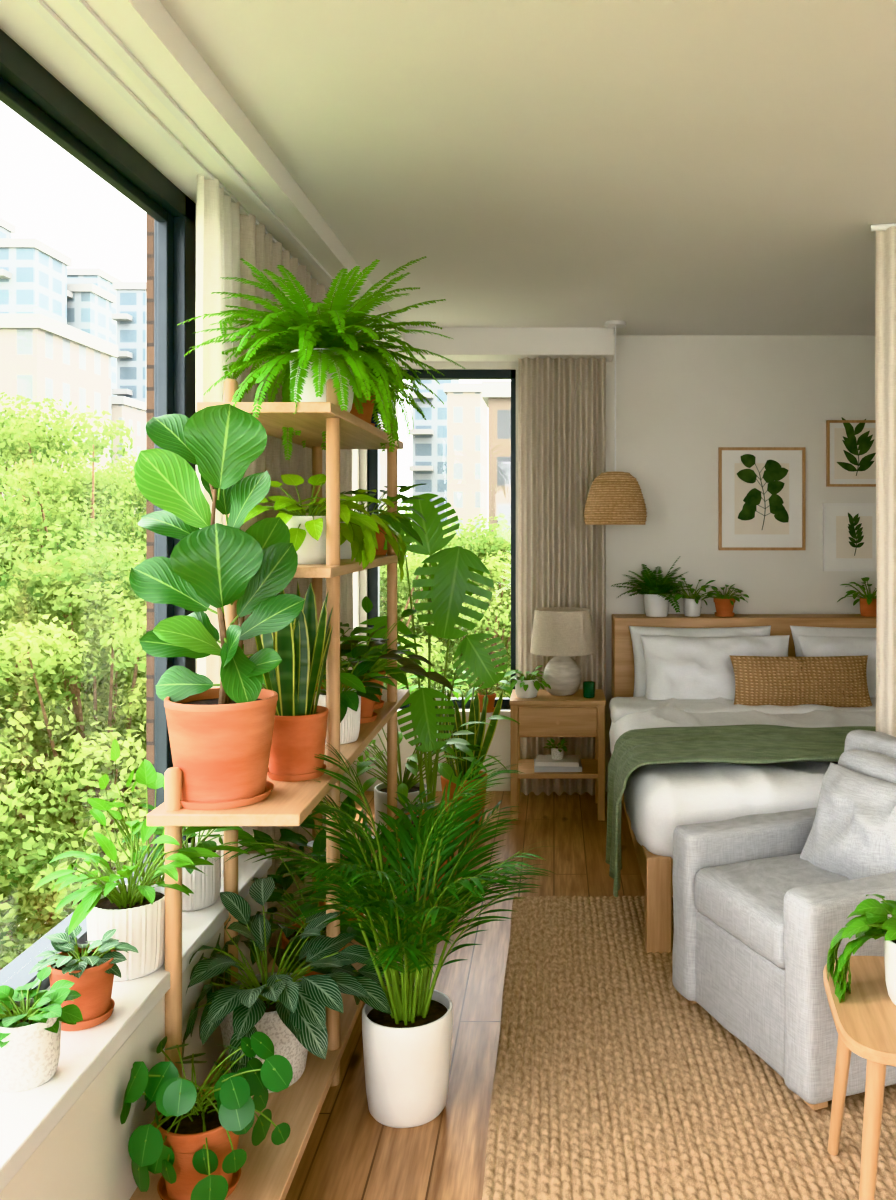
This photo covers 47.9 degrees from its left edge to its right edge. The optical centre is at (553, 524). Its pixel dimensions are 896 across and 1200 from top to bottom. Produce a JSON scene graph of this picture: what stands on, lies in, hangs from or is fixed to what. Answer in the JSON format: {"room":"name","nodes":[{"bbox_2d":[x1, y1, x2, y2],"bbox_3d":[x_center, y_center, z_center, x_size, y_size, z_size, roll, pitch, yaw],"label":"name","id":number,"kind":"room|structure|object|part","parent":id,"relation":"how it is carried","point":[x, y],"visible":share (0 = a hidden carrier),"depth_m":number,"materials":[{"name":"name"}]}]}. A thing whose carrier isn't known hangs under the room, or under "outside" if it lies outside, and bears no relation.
{"room":"studio apartment","nodes":[
{"label":"studio apartment","id":0,"kind":"room"},
{"bbox_2d":[146,213,153,846],"bbox_3d":[-1.270,0.430,3.530,0.036,4.200,0.740,0,0,0],"label":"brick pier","id":1,"kind":"object","parent":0,"point":[149,220],"visible":0.11,"depth_m":3.16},
{"bbox_2d":[0,26,358,1199],"bbox_3d":[-1.075,0.220,1.575,0.350,2.620,8.350,0,0,0],"label":"wall","id":2,"kind":"structure","parent":0,"point":[85,1156],"depth_m":2.06,"materials":[{"name":"paint"}]},
{"bbox_2d":[0,29,194,1001],"bbox_3d":[-1.173,0.010,0.470,0.095,2.040,5.340,0,0,0],"label":"window","id":3,"kind":"structure","parent":2,"relation":"in","point":[27,88],"depth_m":2.86,"materials":[{"name":"metal"}]},
{"bbox_2d":[0,853,271,1192],"bbox_3d":[-1.012,1.050,0.270,0.255,0.040,5.740,0,0,0],"label":"window sill","id":4,"kind":"structure","parent":2,"relation":"attached to","point":[27,1117],"depth_m":1.98,"materials":[{"name":"white paint"}]},
{"bbox_2d":[24,0,384,339],"bbox_3d":[-0.958,-1.008,1.400,0.105,0.015,8.000,0,0,0],"label":"track","id":5,"kind":"object","parent":2,"relation":"attached to","point":[81,7],"visible":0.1,"depth_m":2.37,"materials":[{"name":"metal"}]},
{"bbox_2d":[195,174,241,876],"bbox_3d":[-1.000,0.010,2.995,0.066,2.030,0.272,0,0,0],"label":"sheer curtain","id":6,"kind":"object","parent":5,"relation":"hanging from","point":[218,218],"visible":0.38,"depth_m":2.90,"materials":[{"name":"fabric"}]},
{"bbox_2d":[240,214,353,965],"bbox_3d":[-0.990,0.253,3.959,0.076,2.515,1.590,0,0,1],"label":"curtain","id":7,"kind":"object","parent":5,"relation":"hanging from","point":[257,248],"depth_m":3.56,"materials":[{"name":"fabric"}]},
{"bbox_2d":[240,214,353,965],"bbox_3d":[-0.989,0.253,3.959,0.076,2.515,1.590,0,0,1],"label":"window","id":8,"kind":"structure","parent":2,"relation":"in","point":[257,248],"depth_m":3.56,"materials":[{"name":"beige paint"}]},
{"bbox_2d":[0,967,82,1091],"bbox_3d":[-0.980,0.940,1.871,0.187,0.179,0.167,0,0,0],"label":"potted plant","id":9,"kind":"object","parent":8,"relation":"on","point":[30,1029],"visible":1,"depth_m":1.83,"materials":[{"name":"plant"}]},
{"bbox_2d":[29,925,138,1030],"bbox_3d":[-0.978,0.943,2.090,0.225,0.174,0.191,0,0,0],"label":"plant","id":10,"kind":"object","parent":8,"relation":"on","point":[92,967],"visible":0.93,"depth_m":2.06,"materials":[{"name":"green plant"}]},
{"bbox_2d":[87,739,190,882],"bbox_3d":[-0.966,0.786,2.546,0.304,0.486,0.468,0,0,0],"label":"plant","id":11,"kind":"object","parent":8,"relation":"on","point":[146,774],"visible":0.34,"depth_m":2.55,"materials":[{"name":"green plant"}]},
{"bbox_2d":[34,808,249,980],"bbox_3d":[-0.919,0.858,2.345,0.399,0.343,0.483,0,0,0],"label":"potted plant","id":12,"kind":"object","parent":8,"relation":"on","point":[136,910],"visible":0.94,"depth_m":2.28,"materials":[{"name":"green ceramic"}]},
{"bbox_2d":[122,803,265,911],"bbox_3d":[-0.948,0.879,2.742,0.340,0.301,0.358,0,0,0],"label":"plant","id":13,"kind":"object","parent":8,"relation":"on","point":[206,887],"visible":0.27,"depth_m":2.68,"materials":[{"name":"green plant"}]},
{"bbox_2d":[0,0,613,361],"bbox_3d":[-0.395,-1.015,1.575,1.450,0.150,8.350,0,0,0],"label":"trim","id":14,"kind":"structure","parent":2,"relation":"attached to","point":[145,28],"depth_m":2.59,"materials":[{"name":"paint"}]},
{"bbox_2d":[285,791,644,1199],"bbox_3d":[0.850,1.590,1.575,4.200,0.120,8.750,0,0,0],"label":"floor","id":15,"kind":"structure","parent":0,"point":[348,1154],"depth_m":2.93,"materials":[{"name":"brown wood"}]},
{"bbox_2d":[129,379,409,1199],"bbox_3d":[-0.755,0.565,2.935,0.350,1.930,2.170,0,0,0],"label":"plant shelf","id":16,"kind":"object","parent":15,"relation":"on","point":[268,1171],"visible":0.5,"depth_m":2.72,"materials":[{"name":"brown wood"}]},
{"bbox_2d":[120,1032,292,1199],"bbox_3d":[-0.722,1.272,2.179,0.316,0.315,0.381,0,0,0],"label":"plant","id":17,"kind":"object","parent":16,"relation":"on","point":[193,1138],"visible":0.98,"depth_m":2.09,"materials":[{"name":"green plant"}]},
{"bbox_2d":[129,404,304,809],"bbox_3d":[-0.822,0.183,2.446,0.421,0.953,0.304,0,0,0],"label":"fiddle leaf fig","id":18,"kind":"object","parent":16,"relation":"on","point":[220,738],"visible":0.98,"depth_m":2.40,"materials":[{"name":"plant"}]},
{"bbox_2d":[182,877,400,1092],"bbox_3d":[-0.634,1.199,2.607,0.527,0.460,0.635,0,0,0],"label":"calathea","id":19,"kind":"object","parent":16,"relation":"on","point":[289,1008],"visible":0.95,"depth_m":2.51,"materials":[{"name":"plant"}]},
{"bbox_2d":[251,582,332,781],"bbox_3d":[-0.681,0.405,2.642,0.206,0.510,0.193,0,0,0],"label":"snake plant","id":20,"kind":"object","parent":16,"relation":"on","point":[300,725],"visible":0.84,"depth_m":2.59,"materials":[{"name":"green plant"}]},
{"bbox_2d":[242,474,390,569],"bbox_3d":[-0.697,-0.009,2.875,0.440,0.282,0.383,0,0,0],"label":"potted plant","id":21,"kind":"object","parent":16,"relation":"on","point":[307,533],"visible":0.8,"depth_m":2.80,"materials":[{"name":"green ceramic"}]},
{"bbox_2d":[242,619,395,692],"bbox_3d":[-0.723,0.458,3.048,0.464,0.403,0.561,0,0,0],"label":"aglaonema","id":22,"kind":"object","parent":16,"relation":"on","point":[348,679],"visible":0.09,"depth_m":3.01,"materials":[{"name":"plant"}]},
{"bbox_2d":[177,256,464,459],"bbox_3d":[-0.642,-0.480,2.816,0.734,0.572,0.721,0,0,-41],"label":"fern","id":23,"kind":"object","parent":16,"relation":"on","point":[319,348],"visible":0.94,"depth_m":2.73,"materials":[{"name":"green plant"}]},
{"bbox_2d":[249,829,421,975],"bbox_3d":[-0.662,1.193,3.069,0.586,0.474,0.637,0,0,0],"label":"plant","id":24,"kind":"object","parent":16,"relation":"on","point":[319,845],"visible":0.23,"depth_m":3.08,"materials":[{"name":"green plant"}]},
{"bbox_2d":[292,622,383,689],"bbox_3d":[-0.767,0.491,3.496,0.376,0.337,0.611,0,0,0],"label":"aglaonema","id":25,"kind":"object","parent":16,"relation":"on","point":[357,630],"visible":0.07,"depth_m":3.50,"materials":[{"name":"plant"}]},
{"bbox_2d":[254,336,434,451],"bbox_3d":[-0.676,-0.422,3.337,0.506,0.372,0.613,0,0,33],"label":"fern","id":26,"kind":"object","parent":16,"relation":"on","point":[368,410],"visible":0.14,"depth_m":3.32,"materials":[{"name":"green plant"}]},
{"bbox_2d":[295,489,407,582],"bbox_3d":[-0.679,0.038,3.285,0.402,0.305,0.383,0,0,-31],"label":"pothos","id":27,"kind":"object","parent":16,"relation":"on","point":[345,545],"visible":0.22,"depth_m":3.27,"materials":[{"name":"green plant"}]},
{"bbox_2d":[275,791,430,923],"bbox_3d":[-0.684,1.216,3.551,0.542,0.426,0.662,0,0,0],"label":"plant","id":28,"kind":"object","parent":16,"relation":"on","point":[287,835],"visible":0.12,"depth_m":3.51,"materials":[{"name":"green plant"}]},
{"bbox_2d":[314,646,395,744],"bbox_3d":[-0.657,0.513,3.052,0.356,0.292,0.426,0,0,0],"label":"rubber plant","id":29,"kind":"object","parent":16,"relation":"in","point":[350,698],"visible":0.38,"depth_m":3.03,"materials":[{"name":"green plant"}]},
{"bbox_2d":[305,484,425,554],"bbox_3d":[-0.684,-0.020,3.649,0.450,0.260,0.504,0,0,-35],"label":"philodendron","id":30,"kind":"object","parent":16,"relation":"on","point":[404,523],"visible":0.27,"depth_m":3.63,"materials":[{"name":"plant"}]},
{"bbox_2d":[340,596,424,708],"bbox_3d":[-0.700,0.464,3.627,0.483,0.391,0.448,0,0,0],"label":"peace lily","id":31,"kind":"object","parent":16,"relation":"on","point":[367,605],"visible":0.34,"depth_m":3.63,"materials":[{"name":"plant"}]},
{"bbox_2d":[320,626,453,723],"bbox_3d":[-0.674,0.491,3.362,0.567,0.336,0.524,0,0,-39],"label":"rubber plant","id":32,"kind":"object","parent":16,"relation":"in","point":[367,715],"visible":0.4,"depth_m":3.34,"materials":[{"name":"plant"}]},
{"bbox_2d":[217,742,555,1127],"bbox_3d":[-0.432,1.053,2.638,0.879,0.953,0.779,0,0,-21],"label":"palm","id":33,"kind":"object","parent":15,"relation":"on","point":[407,1051],"visible":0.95,"depth_m":2.58,"materials":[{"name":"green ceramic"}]},
{"bbox_2d":[351,493,507,889],"bbox_3d":[-0.541,0.697,4.315,0.683,1.666,0.433,0,0,0],"label":"monstera","id":34,"kind":"object","parent":15,"relation":"on","point":[447,584],"visible":0.65,"depth_m":4.21,"materials":[{"name":"plant"}]},
{"bbox_2d":[348,683,518,834],"bbox_3d":[-0.635,1.122,4.902,0.931,0.816,1.049,0,0,0],"label":"peace lily","id":35,"kind":"object","parent":15,"relation":"on","point":[409,787],"visible":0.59,"depth_m":4.75,"materials":[{"name":"green plant"}]},
{"bbox_2d":[433,682,502,827],"bbox_3d":[-0.459,1.161,5.090,0.387,0.723,0.304,0,0,0],"label":"potted plant","id":36,"kind":"object","parent":15,"relation":"on","point":[477,738],"visible":0.48,"depth_m":5.08,"materials":[{"name":"plant"}]},
{"bbox_2d":[510,689,605,820],"bbox_3d":[0.020,1.219,5.340,0.498,0.622,0.380,0,0,0],"label":"nightstand","id":37,"kind":"object","parent":15,"relation":"on","point":[546,714],"visible":0.91,"depth_m":5.17,"materials":[{"name":"brown wood"}]},
{"bbox_2d":[503,665,550,697],"bbox_3d":[-0.131,0.826,5.293,0.229,0.163,0.239,0,0,34],"label":"ivy plant","id":38,"kind":"object","parent":37,"relation":"on","point":[528,686],"visible":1,"depth_m":5.24,"materials":[{"name":"green plant"}]},
{"bbox_2d":[534,755,581,771],"bbox_3d":[0.020,1.265,5.309,0.255,0.050,0.189,0,0,0],"label":"books","id":39,"kind":"object","parent":37,"relation":"on","point":[542,763],"visible":0.96,"depth_m":5.22,"materials":[{"name":"paper"}]},
{"bbox_2d":[543,739,568,759],"bbox_3d":[0.011,1.188,5.302,0.141,0.101,0.154,0,0,0],"label":"succulent","id":40,"kind":"object","parent":39,"relation":"on","point":[557,752],"visible":1,"depth_m":5.29,"materials":[{"name":"white ceramic"}]},
{"bbox_2d":[530,607,593,695],"bbox_3d":[0.045,0.680,5.370,0.344,0.455,0.344,0,0,0],"label":"table lamp","id":41,"kind":"object","parent":37,"relation":"on","point":[562,633],"visible":1,"depth_m":5.27,"materials":[{"name":"fabric"}]},
{"bbox_2d":[583,681,594,697],"bbox_3d":[0.185,0.868,5.270,0.066,0.080,0.066,0,0,0],"label":"glass tumbler","id":42,"kind":"object","parent":37,"relation":"on","point":[588,686],"visible":1,"depth_m":5.24,"materials":[{"name":"green glass"}]},
{"bbox_2d":[482,895,895,1199],"bbox_3d":[0.917,1.522,2.500,2.169,0.009,3.200,0,0,0],"label":"jute rug","id":43,"kind":"object","parent":15,"relation":"on","point":[609,1083],"visible":0.53,"depth_m":2.67,"materials":[{"name":"beige wicker"}]},
{"bbox_2d":[672,730,895,1109],"bbox_3d":[0.904,1.111,3.042,0.857,0.813,0.745,0,0,-22],"label":"armchair","id":44,"kind":"object","parent":43,"relation":"on","point":[760,901],"visible":0.85,"depth_m":2.92,"materials":[{"name":"grey fabric"}]},
{"bbox_2d":[823,956,895,1199],"bbox_3d":[0.850,1.284,2.190,0.480,0.470,0.480,0,0,8],"label":"side table","id":45,"kind":"object","parent":43,"relation":"on","point":[865,1020],"visible":0.83,"depth_m":2.13,"materials":[{"name":"brown wood"}]},
{"bbox_2d":[827,894,895,1004],"bbox_3d":[0.800,0.947,2.209,0.310,0.281,0.344,0,0,-39],"label":"pothos plant","id":46,"kind":"object","parent":45,"relation":"on","point":[873,922],"visible":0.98,"depth_m":2.20,"materials":[{"name":"green plant"}]},
{"bbox_2d":[605,614,875,952],"bbox_3d":[1.230,1.020,4.620,2.043,1.020,2.220,0,0,0],"label":"bed","id":47,"kind":"object","parent":15,"relation":"on","point":[714,718],"visible":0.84,"depth_m":4.75,"materials":[{"name":"white fabric"}]},
{"bbox_2d":[611,558,694,616],"bbox_3d":[0.565,0.343,5.582,0.447,0.334,0.419,0,0,30],"label":"fern","id":48,"kind":"object","parent":47,"relation":"on","point":[656,593],"visible":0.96,"depth_m":5.55,"materials":[{"name":"green plant"}]},
{"bbox_2d":[669,578,722,616],"bbox_3d":[0.780,0.405,5.587,0.325,0.208,0.266,0,0,0],"label":"peperomia","id":49,"kind":"object","parent":47,"relation":"on","point":[692,607],"visible":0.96,"depth_m":5.56,"materials":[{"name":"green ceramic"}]},
{"bbox_2d":[701,584,748,616],"bbox_3d":[0.959,0.419,5.599,0.263,0.180,0.241,0,0,0],"label":"peperomia","id":50,"kind":"object","parent":47,"relation":"on","point":[724,605],"visible":0.98,"depth_m":5.56,"materials":[{"name":"ceramic"}]},
{"bbox_2d":[605,724,875,896],"bbox_3d":[1.230,1.107,3.929,2.043,0.526,0.648,0,0,0],"label":"throw blanket","id":51,"kind":"object","parent":47,"relation":"on","point":[642,761],"depth_m":3.80,"materials":[{"name":"green fabric"}]},
{"bbox_2d":[609,696,875,857],"bbox_3d":[1.230,1.064,4.416,1.920,0.379,1.813,0,0,0],"label":"duvet","id":52,"kind":"object","parent":47,"relation":"on","point":[678,761],"depth_m":3.81,"materials":[{"name":"white fabric"}]},
{"bbox_3d":[1.240,1.020,5.615,1.820,1.020,0.230,0,0,0],"label":"headboard","id":53,"kind":"part","parent":47,"relation":"part of","materials":[{"name":"brown wood"}]},
{"bbox_2d":[729,655,871,706],"bbox_3d":[1.235,0.785,4.997,0.700,0.254,0.224,0,0,0],"label":"lumbar pillow","id":54,"kind":"object","parent":47,"relation":"on","point":[760,681],"depth_m":4.94,"materials":[{"name":"brown wicker"}]},
{"bbox_2d":[837,577,876,616],"bbox_3d":[1.768,0.402,5.604,0.306,0.216,0.292,0,0,39],"label":"plant","id":55,"kind":"object","parent":47,"relation":"on","point":[868,602],"visible":0.75,"depth_m":5.57,"materials":[{"name":"green plant"}]},
{"bbox_2d":[159,0,895,334],"bbox_3d":[0.850,-1.165,1.575,4.200,0.150,8.750,0,0,0],"label":"ceiling","id":56,"kind":"structure","parent":0,"point":[657,167],"depth_m":2.87,"materials":[{"name":"paint"}]},
{"bbox_2d":[584,320,646,524],"bbox_3d":[0.330,-0.546,5.380,0.343,1.088,0.343,0,0,0],"label":"pendant lamp","id":57,"kind":"object","parent":56,"relation":"hanging from","point":[614,498],"visible":1,"depth_m":5.26,"materials":[{"name":"wicker"}]},
{"bbox_2d":[871,223,895,231],"bbox_3d":[1.800,-1.077,3.460,1.344,0.024,0.024,0,0,15],"label":"rail","id":58,"kind":"object","parent":56,"relation":"attached to","point":[880,227],"visible":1,"depth_m":3.61,"materials":[{"name":"paint"}]},
{"bbox_2d":[875,226,895,736],"bbox_3d":[1.785,0.220,3.464,1.282,2.580,0.100,0,0,15],"label":"curtain","id":59,"kind":"object","parent":58,"relation":"hanging from","point":[885,285],"visible":0.62,"depth_m":3.61,"materials":[{"name":"fabric"}]},
{"bbox_2d":[359,335,876,790],"bbox_3d":[0.750,0.220,5.850,4.000,2.620,0.200,0,0,0],"label":"wall","id":60,"kind":"structure","parent":0,"point":[680,399],"depth_m":5.75,"materials":[{"name":"paint"}]},
{"bbox_2d":[368,370,515,707],"bbox_3d":[-0.650,0.080,5.825,0.860,1.960,0.070,0,0,0],"label":"window","id":61,"kind":"structure","parent":60,"relation":"in","point":[373,454],"depth_m":5.79,"materials":[{"name":"metal"}]},
{"bbox_2d":[397,708,509,715],"bbox_3d":[-0.640,1.075,5.740,0.880,0.030,0.100,0,0,0],"label":"window sill","id":62,"kind":"structure","parent":60,"relation":"attached to","point":[505,712],"depth_m":5.69,"materials":[{"name":"paint"}]},
{"bbox_2d":[397,664,471,708],"bbox_3d":[-0.688,0.917,5.578,0.466,0.285,0.285,0,0,0],"label":"dracaena","id":63,"kind":"object","parent":62,"relation":"on","point":[455,692],"visible":0.3,"depth_m":5.68,"materials":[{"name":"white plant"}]},
{"bbox_2d":[440,666,517,712],"bbox_3d":[-0.420,0.926,5.595,0.543,0.284,0.251,0,0,0],"label":"dracaena","id":64,"kind":"object","parent":62,"relation":"on","point":[491,697],"visible":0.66,"depth_m":5.66,"materials":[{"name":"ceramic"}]},
{"bbox_2d":[518,357,605,795],"bbox_3d":[0.045,0.286,5.619,0.491,2.448,0.089,0,0,0],"label":"drape","id":65,"kind":"object","parent":60,"relation":"hanging from","point":[562,402],"visible":0.73,"depth_m":5.62,"materials":[{"name":"beige fabric"}]},
{"bbox_2d":[606,776,607,791],"bbox_3d":[1.265,1.485,5.742,2.970,0.090,0.015,0,0,0],"label":"baseboard","id":66,"kind":"structure","parent":60,"relation":"attached to","point":[606,776],"depth_m":5.74,"materials":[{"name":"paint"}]},
{"bbox_2d":[718,447,805,549],"bbox_3d":[1.192,-0.150,5.737,0.495,0.590,0.025,0,0,0],"label":"framed botanical print","id":67,"kind":"object","parent":60,"relation":"attached to","point":[762,490],"visible":1,"depth_m":5.74,"materials":[{"name":"beige paper"}]},
{"bbox_2d":[823,503,876,570],"bbox_3d":[1.722,0.070,5.737,0.355,0.390,0.025,0,0,0],"label":"framed botanical print","id":68,"kind":"object","parent":60,"relation":"attached to","point":[849,529],"visible":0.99,"depth_m":5.74,"materials":[{"name":"paper"}]},
{"bbox_2d":[826,418,875,486],"bbox_3d":[1.732,-0.419,5.737,0.335,0.398,0.025,0,0,0],"label":"framed botanical print","id":69,"kind":"object","parent":60,"relation":"attached to","point":[850,444],"visible":0.94,"depth_m":5.74,"materials":[{"name":"white paper"}]},
{"label":"outside","id":70,"kind":"structure","parent":0,"visible":0},
{"bbox_3d":[-40.000,9.780,50.000,240.000,0.500,220.000,0,0,0],"label":"ground","id":71,"kind":"structure","parent":70,"visible":0},
{"bbox_2d":[0,218,14,237],"bbox_3d":[-42.000,-5.720,65.000,8.400,30.500,10.400,0,0,0],"label":"building","id":72,"kind":"structure","parent":71,"relation":"on","point":[6,228],"depth_m":69.17,"materials":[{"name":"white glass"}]},
{"bbox_2d":[0,238,71,323],"bbox_3d":[-31.600,-3.520,59.650,3.200,26.100,5.100,0,0,0],"label":"building","id":73,"kind":"structure","parent":71,"relation":"on","point":[33,274],"depth_m":58.00,"materials":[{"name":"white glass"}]},
{"bbox_2d":[0,466,106,806],"bbox_3d":[-9.114,4.330,13.046,5.838,10.415,6.198,0,0,-12],"label":"tree","id":74,"kind":"object","parent":71,"relation":"on","point":[10,500],"visible":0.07,"depth_m":13.11,"materials":[{"name":"green plant"}]},
{"bbox_2d":[0,580,115,960],"bbox_3d":[-7.108,4.662,9.446,5.309,9.751,6.444,0,0,6],"label":"bush","id":75,"kind":"object","parent":71,"relation":"on","point":[27,699],"visible":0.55,"depth_m":10.16,"materials":[{"name":"green plant"}]},
{"bbox_2d":[0,314,117,776],"bbox_3d":[-19.800,0.980,39.000,2.800,17.100,6.400,0,0,0],"label":"building","id":76,"kind":"structure","parent":71,"relation":"on","point":[42,356],"depth_m":37.24,"materials":[{"name":"concrete"}]},
{"bbox_2d":[0,523,145,967],"bbox_3d":[-5.236,4.759,11.357,5.945,9.555,5.989,0,0,-21],"label":"tree","id":77,"kind":"object","parent":71,"relation":"on","point":[79,595],"visible":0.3,"depth_m":10.39,"materials":[{"name":"green plant"}]},
{"bbox_2d":[0,405,145,827],"bbox_3d":[-7.718,3.824,15.911,5.309,11.429,6.444,0,0,-37],"label":"tree","id":78,"kind":"object","parent":71,"relation":"on","point":[63,489],"visible":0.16,"depth_m":15.41,"materials":[{"name":"green plant"}]},
{"bbox_2d":[0,392,145,969],"bbox_3d":[-10.572,3.487,19.129,5.989,12.103,5.945,0,0,26],"label":"tree","id":79,"kind":"object","parent":71,"relation":"on","point":[65,459],"visible":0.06,"depth_m":18.89,"materials":[{"name":"green plant"}]},
{"bbox_2d":[4,468,142,553],"bbox_3d":[-14.052,3.885,29.889,6.198,11.308,5.838,0,0,-9],"label":"tree","id":80,"kind":"object","parent":71,"relation":"on","point":[127,468],"visible":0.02,"depth_m":30.46,"materials":[{"name":"green plant"}]},
{"bbox_2d":[2,610,145,827],"bbox_3d":[-5.237,5.028,14.828,6.444,9.017,5.309,0,0,-28],"label":"tree","id":81,"kind":"object","parent":71,"relation":"on","point":[100,718],"visible":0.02,"depth_m":13.22,"materials":[{"name":"green plant"}]},
{"bbox_2d":[67,283,115,471],"bbox_3d":[-30.400,-2.820,64.150,2.800,24.700,4.100,0,0,0],"label":"building","id":82,"kind":"structure","parent":71,"relation":"on","point":[89,306],"depth_m":63.01,"materials":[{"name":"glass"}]},
{"bbox_2d":[67,268,121,395],"bbox_3d":[-37.050,-5.220,81.650,3.300,29.500,9.100,0,0,0],"label":"building","id":83,"kind":"structure","parent":71,"relation":"on","point":[98,277],"depth_m":78.76,"materials":[{"name":"beige concrete"}]},
{"bbox_2d":[88,451,145,553],"bbox_3d":[-9.831,3.876,24.284,6.444,11.324,5.309,0,0,9],"label":"tree","id":84,"kind":"object","parent":71,"relation":"on","point":[132,462],"visible":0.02,"depth_m":23.73,"materials":[{"name":"green plant"}]},
{"bbox_2d":[111,396,145,513],"bbox_3d":[-30.750,0.530,68.000,4.900,18.000,4.400,0,0,0],"label":"building","id":85,"kind":"structure","parent":71,"relation":"on","point":[131,411],"depth_m":67.15,"materials":[{"name":"concrete"}]},
{"bbox_2d":[112,282,145,402],"bbox_3d":[-29.600,-3.720,71.150,2.400,26.500,4.100,0,0,0],"label":"building","id":86,"kind":"structure","parent":71,"relation":"on","point":[130,316],"depth_m":70.00,"materials":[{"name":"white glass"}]},
{"bbox_2d":[130,487,145,556],"bbox_3d":[-6.274,3.981,21.055,5.309,11.114,6.444,0,0,-31],"label":"tree","id":87,"kind":"object","parent":71,"relation":"on","point":[140,494],"visible":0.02,"depth_m":20.17,"materials":[{"name":"green plant"}]},
{"bbox_2d":[380,386,397,601],"bbox_3d":[-12.300,-0.220,64.000,3.800,19.500,8.400,0,0,0],"label":"building","id":88,"kind":"structure","parent":71,"relation":"on","point":[383,455],"depth_m":62.55,"materials":[{"name":"concrete"}]},
{"bbox_2d":[409,380,458,601],"bbox_3d":[-8.800,-1.720,74.650,3.200,22.500,7.100,0,0,0],"label":"building","id":89,"kind":"structure","parent":71,"relation":"on","point":[429,436],"depth_m":71.99,"materials":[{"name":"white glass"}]},
{"bbox_2d":[380,551,504,696],"bbox_3d":[-3.874,4.662,16.684,5.309,9.751,6.444,0,0,13],"label":"tree","id":90,"kind":"object","parent":71,"relation":"on","point":[411,562],"visible":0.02,"depth_m":15.98,"materials":[{"name":"green plant"}]},
{"bbox_2d":[380,513,510,696],"bbox_3d":[-1.349,4.653,18.639,5.945,9.767,5.989,0,0,-15],"label":"tree","id":91,"kind":"object","parent":71,"relation":"on","point":[496,565],"visible":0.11,"depth_m":17.48,"materials":[{"name":"green plant"}]},
{"bbox_2d":[380,503,510,665],"bbox_3d":[-3.091,4.479,23.942,5.838,10.117,6.198,0,0,-6],"label":"tree","id":92,"kind":"object","parent":71,"relation":"on","point":[406,512],"visible":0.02,"depth_m":23.05,"materials":[{"name":"green plant"}]},
{"bbox_2d":[444,383,486,544],"bbox_3d":[-5.400,0.530,63.000,2.400,18.000,6.400,0,0,0],"label":"building","id":93,"kind":"structure","parent":71,"relation":"on","point":[466,408],"depth_m":60.01,"materials":[{"name":"concrete"}]},
{"bbox_2d":[421,528,510,663],"bbox_3d":[-1.118,4.578,28.967,6.198,9.919,5.838,0,0,41],"label":"tree","id":94,"kind":"object","parent":71,"relation":"on","point":[507,528],"visible":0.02,"depth_m":29.27,"materials":[{"name":"green plant"}]},
{"bbox_2d":[466,580,510,696],"bbox_3d":[1.058,4.494,20.864,5.989,10.086,5.945,0,0,32],"label":"tree","id":95,"kind":"object","parent":71,"relation":"on","point":[507,592],"visible":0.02,"depth_m":19.46,"materials":[{"name":"green plant"}]},
{"bbox_2d":[482,381,510,535],"bbox_3d":[0.450,2.480,37.000,5.500,14.100,10.400,0,0,0],"label":"building","id":96,"kind":"structure","parent":71,"relation":"on","point":[496,395],"depth_m":32.00,"materials":[{"name":"concrete"}]}
]}

